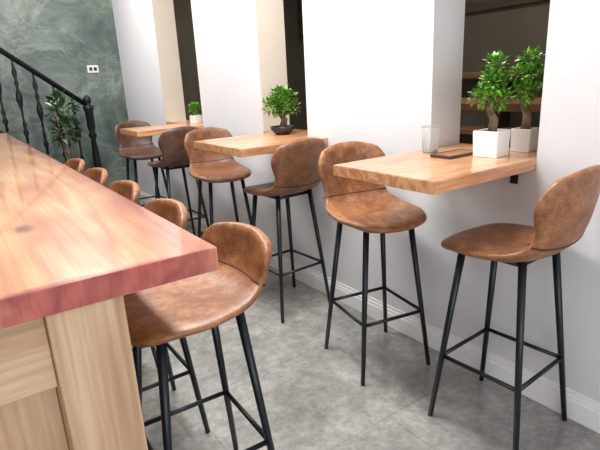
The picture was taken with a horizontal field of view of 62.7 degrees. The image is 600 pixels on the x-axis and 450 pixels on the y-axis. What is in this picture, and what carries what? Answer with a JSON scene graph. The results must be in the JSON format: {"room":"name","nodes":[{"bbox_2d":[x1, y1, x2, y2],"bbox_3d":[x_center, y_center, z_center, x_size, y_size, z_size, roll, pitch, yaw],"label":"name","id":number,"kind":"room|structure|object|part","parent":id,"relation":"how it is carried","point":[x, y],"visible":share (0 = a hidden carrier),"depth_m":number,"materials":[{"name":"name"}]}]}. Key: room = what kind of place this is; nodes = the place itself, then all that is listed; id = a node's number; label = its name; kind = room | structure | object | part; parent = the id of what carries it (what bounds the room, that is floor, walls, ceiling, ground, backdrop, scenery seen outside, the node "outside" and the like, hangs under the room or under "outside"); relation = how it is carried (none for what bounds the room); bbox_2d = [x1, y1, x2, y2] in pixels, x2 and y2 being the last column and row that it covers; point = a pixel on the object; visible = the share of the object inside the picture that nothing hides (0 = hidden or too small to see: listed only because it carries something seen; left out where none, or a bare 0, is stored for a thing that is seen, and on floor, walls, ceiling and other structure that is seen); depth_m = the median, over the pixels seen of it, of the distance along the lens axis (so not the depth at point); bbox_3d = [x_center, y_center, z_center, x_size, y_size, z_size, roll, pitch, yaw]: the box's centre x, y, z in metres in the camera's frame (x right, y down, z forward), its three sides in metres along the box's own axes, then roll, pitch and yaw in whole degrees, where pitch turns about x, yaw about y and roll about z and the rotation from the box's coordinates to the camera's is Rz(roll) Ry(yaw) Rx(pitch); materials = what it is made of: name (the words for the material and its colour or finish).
{"room":"cafe","nodes":[
{"label":"cafe","id":0,"kind":"room"},
{"bbox_2d":[0,0,304,187],"bbox_3d":[-3.080,-1.544,5.098,7.500,3.000,0.150,-14,19,-33],"label":"wall","id":1,"kind":"structure","parent":0,"point":[58,39],"depth_m":5.43,"materials":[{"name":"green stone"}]},
{"bbox_2d":[87,65,98,72],"bbox_3d":[-2.313,-1.743,5.502,0.120,0.080,0.010,-14,19,-33],"label":"wall outlet","id":2,"kind":"object","parent":1,"relation":"attached to","point":[90,68],"visible":1,"depth_m":5.50,"materials":[{"name":"plastic"}]},
{"bbox_2d":[112,0,599,402],"bbox_3d":[0.510,-0.910,2.312,0.202,3.000,8.650,-14,19,-33],"label":"wall","id":3,"kind":"structure","parent":0,"point":[377,72],"depth_m":2.32,"materials":[{"name":"white paint"}]},
{"bbox_2d":[120,120,202,136],"bbox_3d":[-1.206,-0.845,4.415,0.776,0.102,0.868,-14,19,-33],"label":"table","id":4,"kind":"object","parent":3,"relation":"attached to","point":[158,129],"visible":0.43,"depth_m":4.12,"materials":[{"name":"brown wood"}]},
{"bbox_2d":[187,101,202,122],"bbox_3d":[-0.945,-1.024,4.452,0.166,0.196,0.161,-2,16,2],"label":"potted tree","id":5,"kind":"object","parent":4,"relation":"on","point":[194,118],"visible":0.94,"depth_m":4.43,"materials":[{"name":"green plant"}]},
{"bbox_3d":[-0.943,-0.964,4.468,0.085,0.070,0.085,12,22,42],"label":"pot","id":6,"kind":"part","parent":5,"relation":"part of","materials":[{"name":"white ceramic"}]},
{"bbox_2d":[151,0,185,121],"bbox_3d":[-1.265,-1.739,4.683,0.206,1.468,0.015,-14,19,-33],"label":"trim","id":7,"kind":"structure","parent":3,"relation":"attached to","point":[162,10],"depth_m":4.72,"materials":[{"name":"beige paint"}]},
{"bbox_2d":[193,129,327,156],"bbox_3d":[-0.181,-0.483,3.001,0.776,0.102,0.697,-14,19,-33],"label":"table","id":8,"kind":"object","parent":3,"relation":"attached to","point":[268,142],"visible":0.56,"depth_m":2.80,"materials":[{"name":"brown wood"}]},
{"bbox_2d":[261,85,301,134],"bbox_3d":[-0.108,-0.723,3.071,0.208,0.312,0.309,12,22,42],"label":"potted tree","id":9,"kind":"object","parent":8,"relation":"on","point":[283,100],"visible":1,"depth_m":3.05,"materials":[{"name":"green plant"}]},
{"bbox_3d":[-0.109,-0.601,3.122,0.157,0.050,0.157,12,22,42],"label":"pot","id":10,"kind":"part","parent":9,"relation":"part of","materials":[{"name":"ceramic"}]},
{"bbox_2d":[254,0,289,130],"bbox_3d":[-0.197,-1.365,3.221,0.211,1.468,0.012,-14,19,-33],"label":"trim","id":11,"kind":"structure","parent":3,"relation":"attached to","point":[269,14],"depth_m":3.27,"materials":[{"name":"beige paint"}]},
{"bbox_2d":[139,190,599,433],"bbox_3d":[0.489,0.494,2.657,0.018,0.116,8.650,-14,19,-33],"label":"baseboard","id":12,"kind":"structure","parent":3,"relation":"attached to","point":[581,409],"depth_m":2.27,"materials":[{"name":"white paint"}]},
{"bbox_2d":[333,143,536,194],"bbox_3d":[0.589,-0.211,1.937,0.776,0.102,0.498,-14,19,-33],"label":"table","id":13,"kind":"object","parent":3,"relation":"attached to","point":[416,171],"visible":0.88,"depth_m":1.76,"materials":[{"name":"brown wood"}]},
{"bbox_2d":[421,125,440,152],"bbox_3d":[0.553,-0.363,2.089,0.081,0.109,0.081,-14,19,-33],"label":"drinking glass","id":14,"kind":"object","parent":13,"relation":"on","point":[429,150],"visible":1,"depth_m":2.08,"materials":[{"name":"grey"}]},
{"bbox_2d":[430,149,472,159],"bbox_3d":[0.625,-0.286,1.984,0.186,0.013,0.098,-14,19,-33],"label":"tray","id":15,"kind":"object","parent":13,"relation":"on","point":[458,153],"visible":0.78,"depth_m":1.96,"materials":[{"name":"brown wood"}]},
{"bbox_2d":[468,49,514,157],"bbox_3d":[0.734,-0.462,1.880,0.210,0.397,0.152,-17,21,-39],"label":"potted tree","id":16,"kind":"object","parent":13,"relation":"on","point":[490,142],"visible":1,"depth_m":1.87,"materials":[{"name":"green plant"}]},
{"bbox_3d":[0.747,-0.321,1.925,0.103,0.100,0.103,-17,21,-39],"label":"pot","id":17,"kind":"part","parent":16,"relation":"part of","materials":[{"name":"white ceramic"}]},
{"bbox_2d":[508,44,545,152],"bbox_3d":[0.908,-0.505,1.964,0.204,0.416,0.151,-16,21,-38],"label":"potted tree","id":18,"kind":"object","parent":13,"relation":"on","point":[524,138],"visible":0.98,"depth_m":1.94,"materials":[{"name":"green plant"}]},
{"bbox_3d":[0.915,-0.348,2.006,0.082,0.092,0.082,-16,21,-38],"label":"pot","id":19,"kind":"part","parent":18,"relation":"part of","materials":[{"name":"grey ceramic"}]},
{"bbox_2d":[131,200,599,449],"bbox_3d":[-0.167,0.725,2.366,8.400,0.100,8.850,-14,19,-33],"label":"floor","id":20,"kind":"structure","parent":0,"point":[314,397],"depth_m":2.11,"materials":[{"name":"grey stone"}]},
{"bbox_2d":[0,47,101,170],"bbox_3d":[-3.673,-1.481,4.207,3.362,3.435,0.597,-14,19,-33],"label":"stair railing","id":21,"kind":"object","parent":20,"relation":"on","point":[88,108],"depth_m":4.83,"materials":[{"name":"black metal"}]},
{"bbox_3d":[-3.380,-2.022,3.970,2.850,2.293,0.050,-14,19,-33],"label":"handrail","id":22,"kind":"part","parent":21,"relation":"part of","materials":[{"name":"black metal"}]},
{"bbox_3d":[-2.148,-0.715,5.197,0.104,1.265,0.104,-14,19,-33],"label":"newel post","id":23,"kind":"part","parent":21,"relation":"part of","materials":[{"name":"black metal"}]},
{"bbox_2d":[43,89,84,160],"bbox_3d":[-2.127,-0.582,4.593,0.374,1.345,0.361,-14,19,-33],"label":"floor plant","id":24,"kind":"object","parent":20,"relation":"on","point":[66,120],"visible":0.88,"depth_m":4.45,"materials":[{"name":"green plant"}]},
{"bbox_3d":[-2.129,-0.704,4.558,0.150,0.681,0.158,-14,19,-33],"label":"stem","id":25,"kind":"part","parent":24,"relation":"part of","materials":[{"name":"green plant"}]},
{"bbox_2d":[64,158,84,173],"bbox_3d":[-1.551,0.051,3.140,0.481,0.894,0.424,-14,19,-33],"label":"bar stool","id":26,"kind":"object","parent":20,"relation":"on","point":[77,164],"visible":0.2,"depth_m":3.14,"materials":[{"name":"brown leather"}]},
{"bbox_2d":[83,168,107,186],"bbox_3d":[-1.241,0.160,2.712,0.481,0.894,0.424,-14,19,-33],"label":"bar stool","id":27,"kind":"object","parent":20,"relation":"on","point":[99,175],"visible":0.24,"depth_m":2.71,"materials":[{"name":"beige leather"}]},
{"bbox_2d":[0,133,218,449],"bbox_3d":[-1.801,0.180,2.581,1.019,0.982,4.310,-14,19,-33],"label":"bar counter","id":28,"kind":"object","parent":20,"relation":"on","point":[72,246],"depth_m":0.96,"materials":[{"name":"brown wood"}]},
{"bbox_3d":[-1.876,0.242,2.473,0.715,0.930,4.010,-14,19,-33],"label":"panel","id":29,"kind":"part","parent":28,"relation":"part of","materials":[{"name":"brown wood"}]},
{"bbox_3d":[-0.405,0.576,1.077,0.135,0.932,0.135,-14,19,-33],"label":"leg","id":30,"kind":"part","parent":28,"relation":"part of","materials":[{"name":"brown wood"}]},
{"bbox_2d":[0,133,218,328],"bbox_3d":[-1.824,-0.267,2.450,1.019,0.050,4.310,-14,19,-33],"label":"countertop","id":31,"kind":"structure","parent":28,"relation":"on","point":[69,241],"depth_m":1.07,"materials":[{"name":"brown wood"}]},
{"bbox_2d":[108,180,157,370],"bbox_3d":[-0.931,0.270,2.284,0.481,0.894,0.424,-14,19,-33],"label":"bar stool","id":32,"kind":"object","parent":20,"relation":"on","point":[128,189],"visible":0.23,"depth_m":2.30,"materials":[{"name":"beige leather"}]},
{"bbox_3d":[-0.802,-0.126,2.283,0.097,0.147,0.367,-15,20,-35],"label":"backrest","id":33,"kind":"part","parent":32,"relation":"part of","materials":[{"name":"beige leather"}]},
{"bbox_3d":[-0.737,0.361,2.267,0.119,0.711,0.026,0,17,10],"label":"leg","id":34,"kind":"part","parent":32,"relation":"part of","materials":[{"name":"black metal"}]},
{"bbox_2d":[114,120,167,205],"bbox_3d":[-1.467,-0.464,4.668,0.408,1.017,0.480,-14,19,-33],"label":"bar stool","id":35,"kind":"object","parent":20,"relation":"on","point":[134,148],"visible":0.77,"depth_m":4.64,"materials":[{"name":"brown leather"}]},
{"bbox_3d":[-1.648,-0.314,4.732,0.118,0.711,0.027,0,17,10],"label":"leg","id":36,"kind":"part","parent":35,"relation":"part of","materials":[{"name":"black metal"}]},
{"bbox_3d":[-1.592,-0.867,4.707,0.367,0.254,0.108,-14,19,-33],"label":"backrest","id":37,"kind":"part","parent":35,"relation":"part of","materials":[{"name":"brown leather"}]},
{"bbox_3d":[-1.484,-0.256,4.506,0.026,0.711,0.119,0,17,10],"label":"leg","id":38,"kind":"part","parent":35,"relation":"part of","materials":[{"name":"black metal"}]},
{"bbox_3d":[-1.463,-0.679,4.582,0.405,0.102,0.424,-14,19,-33],"label":"seat","id":39,"kind":"part","parent":35,"relation":"part of","materials":[{"name":"brown leather"}]},
{"bbox_3d":[-1.415,-0.371,4.887,0.026,0.711,0.119,0,17,10],"label":"leg","id":40,"kind":"part","parent":35,"relation":"part of","materials":[{"name":"black metal"}]},
{"bbox_3d":[-1.251,-0.313,4.660,0.118,0.711,0.027,0,17,10],"label":"leg","id":41,"kind":"part","parent":35,"relation":"part of","materials":[{"name":"black metal"}]},
{"bbox_2d":[132,198,209,432],"bbox_3d":[-0.620,0.380,1.855,0.481,0.894,0.424,-14,19,-33],"label":"bar stool","id":42,"kind":"object","parent":20,"relation":"on","point":[173,211],"visible":0.23,"depth_m":1.86,"materials":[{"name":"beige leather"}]},
{"bbox_3d":[-0.492,-0.017,1.855,0.097,0.147,0.367,-15,20,-35],"label":"backrest","id":43,"kind":"part","parent":42,"relation":"part of","materials":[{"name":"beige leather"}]},
{"bbox_3d":[-0.591,0.413,2.065,0.027,0.711,0.118,0,17,10],"label":"leg","id":44,"kind":"part","parent":42,"relation":"part of","materials":[{"name":"black metal"}]},
{"bbox_3d":[-0.427,0.470,1.838,0.119,0.711,0.026,0,17,10],"label":"leg","id":45,"kind":"part","parent":42,"relation":"part of","materials":[{"name":"black metal"}]},
{"bbox_2d":[147,126,209,235],"bbox_3d":[-0.986,-0.294,4.005,0.408,1.017,0.480,-15,20,-35],"label":"bar stool","id":46,"kind":"object","parent":20,"relation":"on","point":[171,141],"visible":0.66,"depth_m":3.75,"materials":[{"name":"brown leather"}]},
{"bbox_3d":[-1.189,-0.150,4.091,0.118,0.711,0.027,0,16,8],"label":"leg","id":47,"kind":"part","parent":46,"relation":"part of","materials":[{"name":"black metal"}]},
{"bbox_3d":[-1.013,-0.520,3.961,0.405,0.102,0.424,-15,20,-35],"label":"seat","id":48,"kind":"part","parent":46,"relation":"part of","materials":[{"name":"brown leather"}]},
{"bbox_3d":[-1.017,-0.094,3.871,0.026,0.711,0.119,0,16,8],"label":"leg","id":49,"kind":"part","parent":46,"relation":"part of","materials":[{"name":"black metal"}]},
{"bbox_3d":[-1.006,-0.475,3.967,0.218,0.018,0.218,-15,20,-35],"label":"seat frame","id":50,"kind":"part","parent":46,"relation":"part of","materials":[{"name":"black metal"}]},
{"bbox_3d":[-0.893,-0.624,3.755,0.367,0.254,0.108,-15,20,-35],"label":"backrest","id":51,"kind":"part","parent":46,"relation":"part of","materials":[{"name":"brown leather"}]},
{"bbox_3d":[-0.962,-0.208,4.253,0.026,0.711,0.119,0,16,8],"label":"leg","id":52,"kind":"part","parent":46,"relation":"part of","materials":[{"name":"black metal"}]},
{"bbox_3d":[-0.790,-0.153,4.033,0.118,0.711,0.027,0,16,8],"label":"leg","id":53,"kind":"part","parent":46,"relation":"part of","materials":[{"name":"black metal"}]},
{"bbox_2d":[123,222,274,449],"bbox_3d":[-0.301,0.474,1.479,0.465,0.894,0.407,-13,19,-31],"label":"bar stool","id":54,"kind":"object","parent":20,"relation":"on","point":[157,316],"visible":0.81,"depth_m":1.39,"materials":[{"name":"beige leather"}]},
{"bbox_3d":[-0.504,0.561,1.541,0.119,0.711,0.026,1,17,12],"label":"leg","id":55,"kind":"part","parent":54,"relation":"part of","materials":[{"name":"black metal"}]},
{"bbox_3d":[-0.348,0.621,1.310,0.027,0.711,0.118,1,17,12],"label":"leg","id":56,"kind":"part","parent":54,"relation":"part of","materials":[{"name":"black metal"}]},
{"bbox_3d":[-0.335,0.204,1.386,0.417,0.089,0.405,-15,20,-36],"label":"seat","id":57,"kind":"part","parent":54,"relation":"part of","materials":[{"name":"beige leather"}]},
{"bbox_3d":[-0.266,0.507,1.687,0.027,0.711,0.118,1,17,12],"label":"leg","id":58,"kind":"part","parent":54,"relation":"part of","materials":[{"name":"black metal"}]},
{"bbox_3d":[-0.175,0.077,1.482,0.097,0.147,0.367,-15,20,-36],"label":"backrest","id":59,"kind":"part","parent":54,"relation":"part of","materials":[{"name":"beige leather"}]},
{"bbox_3d":[-0.110,0.566,1.456,0.119,0.711,0.026,1,17,12],"label":"leg","id":60,"kind":"part","parent":54,"relation":"part of","materials":[{"name":"black metal"}]},
{"bbox_2d":[184,127,251,237],"bbox_3d":[-0.548,-0.160,3.470,0.408,1.017,0.480,-11,18,-26],"label":"bar stool","id":61,"kind":"object","parent":20,"relation":"on","point":[210,167],"visible":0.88,"depth_m":3.45,"materials":[{"name":"brown leather"}]},
{"bbox_3d":[-0.725,-0.017,3.556,0.118,0.711,0.027,2,17,17],"label":"leg","id":62,"kind":"part","parent":61,"relation":"part of","materials":[{"name":"black metal"}]},
{"bbox_3d":[-0.653,-0.568,3.520,0.367,0.254,0.108,-11,18,-26],"label":"backrest","id":63,"kind":"part","parent":61,"relation":"part of","materials":[{"name":"brown leather"}]},
{"bbox_3d":[-0.590,0.048,3.313,0.026,0.711,0.119,2,17,17],"label":"leg","id":64,"kind":"part","parent":61,"relation":"part of","materials":[{"name":"black metal"}]},
{"bbox_3d":[-0.546,-0.374,3.382,0.405,0.102,0.424,-11,18,-26],"label":"seat","id":65,"kind":"part","parent":61,"relation":"part of","materials":[{"name":"brown leather"}]},
{"bbox_3d":[-0.473,-0.066,3.682,0.026,0.711,0.119,2,17,17],"label":"leg","id":66,"kind":"part","parent":61,"relation":"part of","materials":[{"name":"black metal"}]},
{"bbox_3d":[-0.339,-0.001,3.438,0.118,0.711,0.027,2,17,17],"label":"leg","id":67,"kind":"part","parent":61,"relation":"part of","materials":[{"name":"black metal"}]},
{"bbox_2d":[243,138,329,322],"bbox_3d":[-0.081,-0.004,2.857,0.408,1.017,0.480,-15,20,-36],"label":"bar stool","id":68,"kind":"object","parent":20,"relation":"on","point":[294,164],"visible":0.94,"depth_m":2.64,"materials":[{"name":"brown leather"}]},
{"bbox_3d":[-0.284,0.142,2.939,0.118,0.711,0.027,-1,16,7],"label":"leg","id":69,"kind":"part","parent":68,"relation":"part of","materials":[{"name":"black metal"}]},
{"bbox_3d":[-0.109,0.197,2.721,0.026,0.711,0.119,-1,16,7],"label":"leg","id":70,"kind":"part","parent":68,"relation":"part of","materials":[{"name":"black metal"}]},
{"bbox_3d":[-0.108,-0.230,2.812,0.405,0.102,0.424,-15,20,-36],"label":"seat","id":71,"kind":"part","parent":68,"relation":"part of","materials":[{"name":"brown leather"}]},
{"bbox_3d":[-0.101,-0.185,2.819,0.218,0.018,0.218,-15,20,-36],"label":"seat frame","id":72,"kind":"part","parent":68,"relation":"part of","materials":[{"name":"black metal"}]},
{"bbox_3d":[-0.060,0.082,3.105,0.026,0.711,0.119,-1,16,7],"label":"leg","id":73,"kind":"part","parent":68,"relation":"part of","materials":[{"name":"black metal"}]},
{"bbox_3d":[0.015,-0.334,2.608,0.367,0.254,0.108,-15,20,-36],"label":"backrest","id":74,"kind":"part","parent":68,"relation":"part of","materials":[{"name":"brown leather"}]},
{"bbox_3d":[0.116,0.137,2.887,0.118,0.711,0.027,-1,16,7],"label":"leg","id":75,"kind":"part","parent":68,"relation":"part of","materials":[{"name":"black metal"}]},
{"bbox_2d":[318,141,429,385],"bbox_3d":[0.335,0.146,2.271,0.408,1.017,0.480,-10,18,-22],"label":"bar stool","id":76,"kind":"object","parent":20,"relation":"on","point":[367,207],"visible":0.87,"depth_m":2.25,"materials":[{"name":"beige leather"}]},
{"bbox_3d":[0.162,0.286,2.369,0.118,0.711,0.027,3,17,21],"label":"leg","id":77,"kind":"part","parent":76,"relation":"part of","materials":[{"name":"black metal"}]},
{"bbox_3d":[0.241,-0.263,2.326,0.367,0.254,0.108,-10,18,-22],"label":"backrest","id":78,"kind":"part","parent":76,"relation":"part of","materials":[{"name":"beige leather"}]},
{"bbox_3d":[0.278,0.354,2.118,0.026,0.711,0.119,3,17,21],"label":"leg","id":79,"kind":"part","parent":76,"relation":"part of","materials":[{"name":"black metal"}]},
{"bbox_3d":[0.335,-0.068,2.183,0.405,0.102,0.424,-10,18,-22],"label":"seat","id":80,"kind":"part","parent":76,"relation":"part of","materials":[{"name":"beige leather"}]},
{"bbox_3d":[0.422,0.241,2.477,0.026,0.711,0.119,3,17,21],"label":"leg","id":81,"kind":"part","parent":76,"relation":"part of","materials":[{"name":"black metal"}]},
{"bbox_3d":[0.538,0.309,2.226,0.118,0.711,0.027,3,17,21],"label":"leg","id":82,"kind":"part","parent":76,"relation":"part of","materials":[{"name":"black metal"}]},
{"bbox_2d":[461,98,541,111],"bbox_3d":[1.361,-0.329,3.551,0.600,1.110,2.200,-14,19,-33],"label":"shelf","id":83,"kind":"object","parent":20,"relation":"on","point":[535,106],"visible":0.03,"depth_m":3.08,"materials":[{"name":"brown wood"}]},
{"bbox_2d":[460,70,543,136],"bbox_3d":[2.106,-0.637,4.139,0.335,1.300,3.000,-14,19,-33],"label":"shelving unit","id":84,"kind":"object","parent":20,"relation":"on","point":[503,117],"visible":0.04,"depth_m":4.48,"materials":[{"name":"brown wood"}]},
{"bbox_3d":[2.100,-0.757,4.104,0.335,0.050,3.000,-14,19,-33],"label":"shelf","id":85,"kind":"part","parent":84,"relation":"part of","materials":[{"name":"brown wood"}]},
{"bbox_3d":[2.076,-1.236,3.963,0.335,0.050,3.000,-14,19,-33],"label":"shelf","id":86,"kind":"part","parent":84,"relation":"part of","materials":[{"name":"brown wood"}]},
{"bbox_2d":[428,165,599,449],"bbox_3d":[0.755,0.271,1.773,0.408,1.017,0.480,-15,20,-36],"label":"bar stool","id":87,"kind":"object","parent":20,"relation":"on","point":[564,211],"visible":1,"depth_m":1.64,"materials":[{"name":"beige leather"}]},
{"bbox_3d":[0.551,0.416,1.856,0.118,0.711,0.027,-1,16,7],"label":"leg","id":88,"kind":"part","parent":87,"relation":"part of","materials":[{"name":"black metal"}]},
{"bbox_3d":[0.776,0.357,2.022,0.026,0.711,0.119,-1,16,7],"label":"leg","id":89,"kind":"part","parent":87,"relation":"part of","materials":[{"name":"black metal"}]},
{"bbox_3d":[0.728,0.045,1.729,0.405,0.102,0.424,-15,20,-36],"label":"seat","id":90,"kind":"part","parent":87,"relation":"part of","materials":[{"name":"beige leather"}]},
{"bbox_3d":[0.735,0.090,1.735,0.218,0.018,0.218,-15,20,-36],"label":"seat frame","id":91,"kind":"part","parent":87,"relation":"part of","materials":[{"name":"black metal"}]},
{"bbox_3d":[0.727,0.471,1.638,0.026,0.711,0.119,-1,16,7],"label":"leg","id":92,"kind":"part","parent":87,"relation":"part of","materials":[{"name":"black metal"}]},
{"bbox_3d":[0.952,0.411,1.804,0.118,0.711,0.027,-1,16,7],"label":"leg","id":93,"kind":"part","parent":87,"relation":"part of","materials":[{"name":"black metal"}]},
{"bbox_3d":[0.851,-0.060,1.525,0.367,0.254,0.108,-15,20,-36],"label":"backrest","id":94,"kind":"part","parent":87,"relation":"part of","materials":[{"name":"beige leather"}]},
{"bbox_2d":[301,0,549,146],"bbox_3d":[2.495,-1.428,3.745,0.100,3.000,8.850,-14,19,-33],"label":"wall","id":95,"kind":"structure","parent":0,"point":[511,30],"depth_m":4.55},
{"bbox_2d":[297,0,545,40],"bbox_3d":[2.426,-2.219,3.429,0.040,1.000,8.550,-14,19,-33],"label":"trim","id":96,"kind":"structure","parent":95,"relation":"attached to","point":[471,6],"depth_m":4.59,"materials":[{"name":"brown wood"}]}
]}

